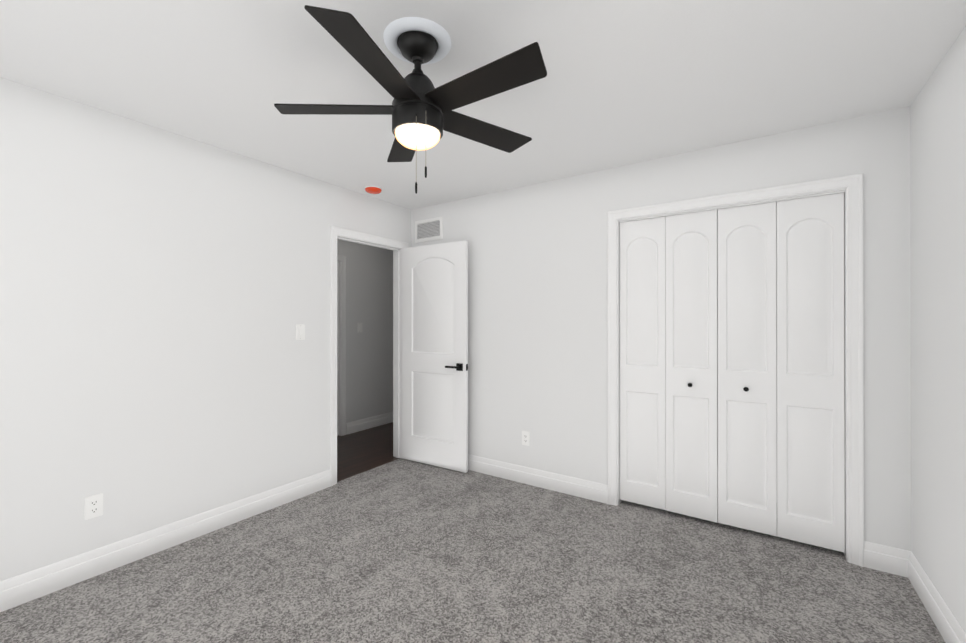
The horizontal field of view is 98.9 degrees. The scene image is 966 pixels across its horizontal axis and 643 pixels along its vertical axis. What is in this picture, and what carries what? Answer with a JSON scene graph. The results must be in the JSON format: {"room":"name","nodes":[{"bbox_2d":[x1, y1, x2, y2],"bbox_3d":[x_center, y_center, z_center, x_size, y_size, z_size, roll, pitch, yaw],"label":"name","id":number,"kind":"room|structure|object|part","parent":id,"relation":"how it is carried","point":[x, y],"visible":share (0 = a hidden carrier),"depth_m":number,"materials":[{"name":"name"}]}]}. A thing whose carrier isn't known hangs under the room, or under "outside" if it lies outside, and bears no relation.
{"room":"empty bedroom","nodes":[
{"label":"empty bedroom","id":0,"kind":"room"},
{"bbox_2d":[0,77,410,580],"bbox_3d":[-1.338,0.105,3.288,0.120,2.440,5.320,0,0,34],"label":"wall","id":1,"kind":"structure","parent":0,"point":[163,293],"depth_m":2.34,"materials":[{"name":"white paint"}]},
{"bbox_2d":[84,493,102,519],"bbox_3d":[-2.024,0.963,2.150,0.008,0.116,0.072,0,0,34],"label":"outlet","id":2,"kind":"object","parent":1,"relation":"attached to","point":[93,506],"visible":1,"depth_m":2.15,"materials":[{"name":"white plastic"}]},
{"bbox_2d":[0,469,330,611],"bbox_3d":[-1.955,1.256,2.246,0.016,0.134,2.609,0,0,34],"label":"baseboard","id":3,"kind":"structure","parent":1,"relation":"attached to","point":[18,590],"depth_m":2.31,"materials":[{"name":"white wood"}]},
{"bbox_2d":[296,324,304,339],"bbox_3d":[-1.374,0.080,3.115,0.013,0.116,0.072,0,0,34],"label":"light switch","id":4,"kind":"object","parent":1,"relation":"attached to","point":[300,331],"visible":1,"depth_m":3.11,"materials":[{"name":"white plastic"}]},
{"bbox_2d":[330,226,407,485],"bbox_3d":[-1.040,0.278,3.732,0.159,2.098,0.876,0,0,34],"label":"door frame","id":5,"kind":"structure","parent":1,"relation":"attached to","point":[338,231],"depth_m":3.70,"materials":[{"name":"white wood"}]},
{"bbox_2d":[402,240,467,472],"bbox_3d":[-0.451,0.305,3.795,0.744,2.020,0.135,0,0,31],"label":"door","id":6,"kind":"structure","parent":5,"relation":"attached to","point":[434,354],"depth_m":3.76,"materials":[{"name":"white wood"}]},
{"bbox_3d":[-0.217,0.400,3.651,0.196,0.064,0.135,0,0,31],"label":"door handle","id":7,"kind":"part","parent":6,"relation":"part of","materials":[{"name":"black metal"}]},
{"bbox_2d":[337,239,392,422],"bbox_3d":[-2.053,0.108,4.322,0.120,2.440,4.400,0,0,34],"label":"wall","id":8,"kind":"structure","parent":0,"point":[369,347],"depth_m":5.15,"materials":[{"name":"white paint"}]},
{"bbox_2d":[337,261,339,435],"bbox_3d":[-1.892,0.311,4.503,0.035,2.020,0.754,0,0,34],"label":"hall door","id":9,"kind":"structure","parent":8,"relation":"in","point":[338,347],"depth_m":4.79,"materials":[{"name":"white wood"}]},
{"bbox_2d":[337,255,345,435],"bbox_3d":[-1.911,0.280,4.516,0.140,2.098,0.896,0,0,34],"label":"door frame","id":10,"kind":"structure","parent":8,"relation":"attached to","point":[342,258],"depth_m":4.82,"materials":[{"name":"white wood"}]},
{"bbox_2d":[357,323,361,331],"bbox_3d":[-1.495,0.075,5.032,0.013,0.116,0.072,0,0,34],"label":"light switch","id":11,"kind":"object","parent":8,"relation":"attached to","point":[359,327],"visible":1,"depth_m":5.02,"materials":[{"name":"white plastic"}]},
{"bbox_2d":[346,412,392,433],"bbox_3d":[-1.187,1.264,5.486,0.016,0.134,1.498,0,0,34],"label":"baseboard","id":12,"kind":"structure","parent":8,"relation":"attached to","point":[367,423],"depth_m":5.11,"materials":[{"name":"white wood"}]},
{"bbox_2d":[337,422,399,481],"bbox_3d":[-1.575,1.357,3.998,1.270,0.051,4.640,0,0,34],"label":"floor","id":13,"kind":"structure","parent":0,"point":[359,452],"depth_m":4.27,"materials":[{"name":"brown wood"}]},
{"bbox_2d":[0,458,944,642],"bbox_3d":[-0.014,1.347,1.894,3.670,0.050,4.490,0,0,34],"label":"floor carpet","id":14,"kind":"object","parent":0,"point":[401,550],"visible":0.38,"depth_m":2.09,"materials":[{"name":"grey carpet"}]},
{"bbox_2d":[0,0,965,209],"bbox_3d":[-0.055,-1.168,1.929,3.770,0.100,4.490,0,0,34],"label":"ceiling","id":15,"kind":"structure","parent":0,"point":[624,82],"depth_m":1.86,"materials":[{"name":"white paint"}]},
{"bbox_2d":[364,185,381,193],"bbox_3d":[-0.916,-1.094,3.453,0.146,0.040,0.146,0,0,34],"label":"smoke detector","id":16,"kind":"object","parent":15,"relation":"attached to","point":[371,189],"visible":1,"depth_m":3.41,"materials":[{"name":"red plastic"}]},
{"bbox_2d":[274,5,546,193],"bbox_3d":[-0.242,-0.799,1.620,1.067,0.640,1.091,0,0,34],"label":"fan","id":17,"kind":"object","parent":15,"relation":"hanging from","point":[420,111],"visible":1,"depth_m":1.56,"materials":[{"name":"black metal"}]},
{"bbox_2d":[411,106,910,550],"bbox_3d":[0.834,0.105,3.141,3.650,2.440,0.120,0,0,34],"label":"wall","id":18,"kind":"structure","parent":0,"point":[538,311],"depth_m":3.07,"materials":[{"name":"white paint"}]},
{"bbox_2d":[415,216,442,242],"bbox_3d":[-0.526,-0.883,3.980,0.350,0.210,0.010,0,0,34],"label":"air vent","id":19,"kind":"object","parent":18,"relation":"in","point":[429,229],"visible":1,"depth_m":3.97,"materials":[{"name":"white metal"}]},
{"bbox_2d":[522,431,529,445],"bbox_3d":[0.350,0.958,3.387,0.072,0.116,0.008,0,0,34],"label":"outlet","id":20,"kind":"object","parent":18,"relation":"attached to","point":[526,438],"visible":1,"depth_m":3.38,"materials":[{"name":"white plastic"}]},
{"bbox_2d":[468,454,607,503],"bbox_3d":[0.085,1.259,3.534,1.964,0.134,0.059,0,0,34],"label":"baseboard","id":21,"kind":"structure","parent":18,"relation":"attached to","point":[586,489],"depth_m":3.30,"materials":[{"name":"white wood"}]},
{"bbox_2d":[620,217,665,509],"bbox_3d":[1.134,0.287,2.938,0.308,2.015,0.035,0,0,34],"label":"bifold door","id":22,"kind":"structure","parent":18,"relation":"in","point":[642,362],"depth_m":2.92,"materials":[{"name":"white wood"}]},
{"bbox_2d":[665,210,717,522],"bbox_3d":[1.381,0.287,2.748,0.308,2.015,0.067,0,0,34],"label":"bifold door","id":23,"kind":"structure","parent":18,"relation":"in","point":[691,373],"depth_m":2.74,"materials":[{"name":"white wood"}]},
{"bbox_2d":[608,173,863,566],"bbox_3d":[1.522,0.286,2.679,1.287,2.075,0.120,0,0,34],"label":"door frame","id":24,"kind":"structure","parent":18,"relation":"attached to","point":[776,200],"depth_m":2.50,"materials":[{"name":"white wood"}]},
{"bbox_2d":[718,202,776,535],"bbox_3d":[1.641,0.286,2.576,0.308,2.015,0.067,0,0,33],"label":"bifold door","id":25,"kind":"structure","parent":18,"relation":"in","point":[747,449],"depth_m":2.57,"materials":[{"name":"white wood"}]},
{"bbox_2d":[777,193,844,552],"bbox_3d":[1.907,0.286,2.415,0.308,2.015,0.035,0,0,34],"label":"bifold door","id":26,"kind":"structure","parent":18,"relation":"in","point":[810,394],"depth_m":2.40,"materials":[{"name":"white wood"}]},
{"bbox_2d":[910,26,965,632],"bbox_3d":[1.236,0.098,0.576,0.120,2.440,3.690,0,0,34],"label":"wall","id":27,"kind":"structure","parent":0,"point":[938,291],"depth_m":1.79,"materials":[{"name":"white paint"}]},
{"bbox_2d":[900,549,965,642],"bbox_3d":[1.214,1.252,0.660,0.016,0.134,3.570,0,0,34],"label":"baseboard","id":28,"kind":"structure","parent":27,"relation":"attached to","point":[949,628],"depth_m":1.85,"materials":[{"name":"white wood"}]}
]}

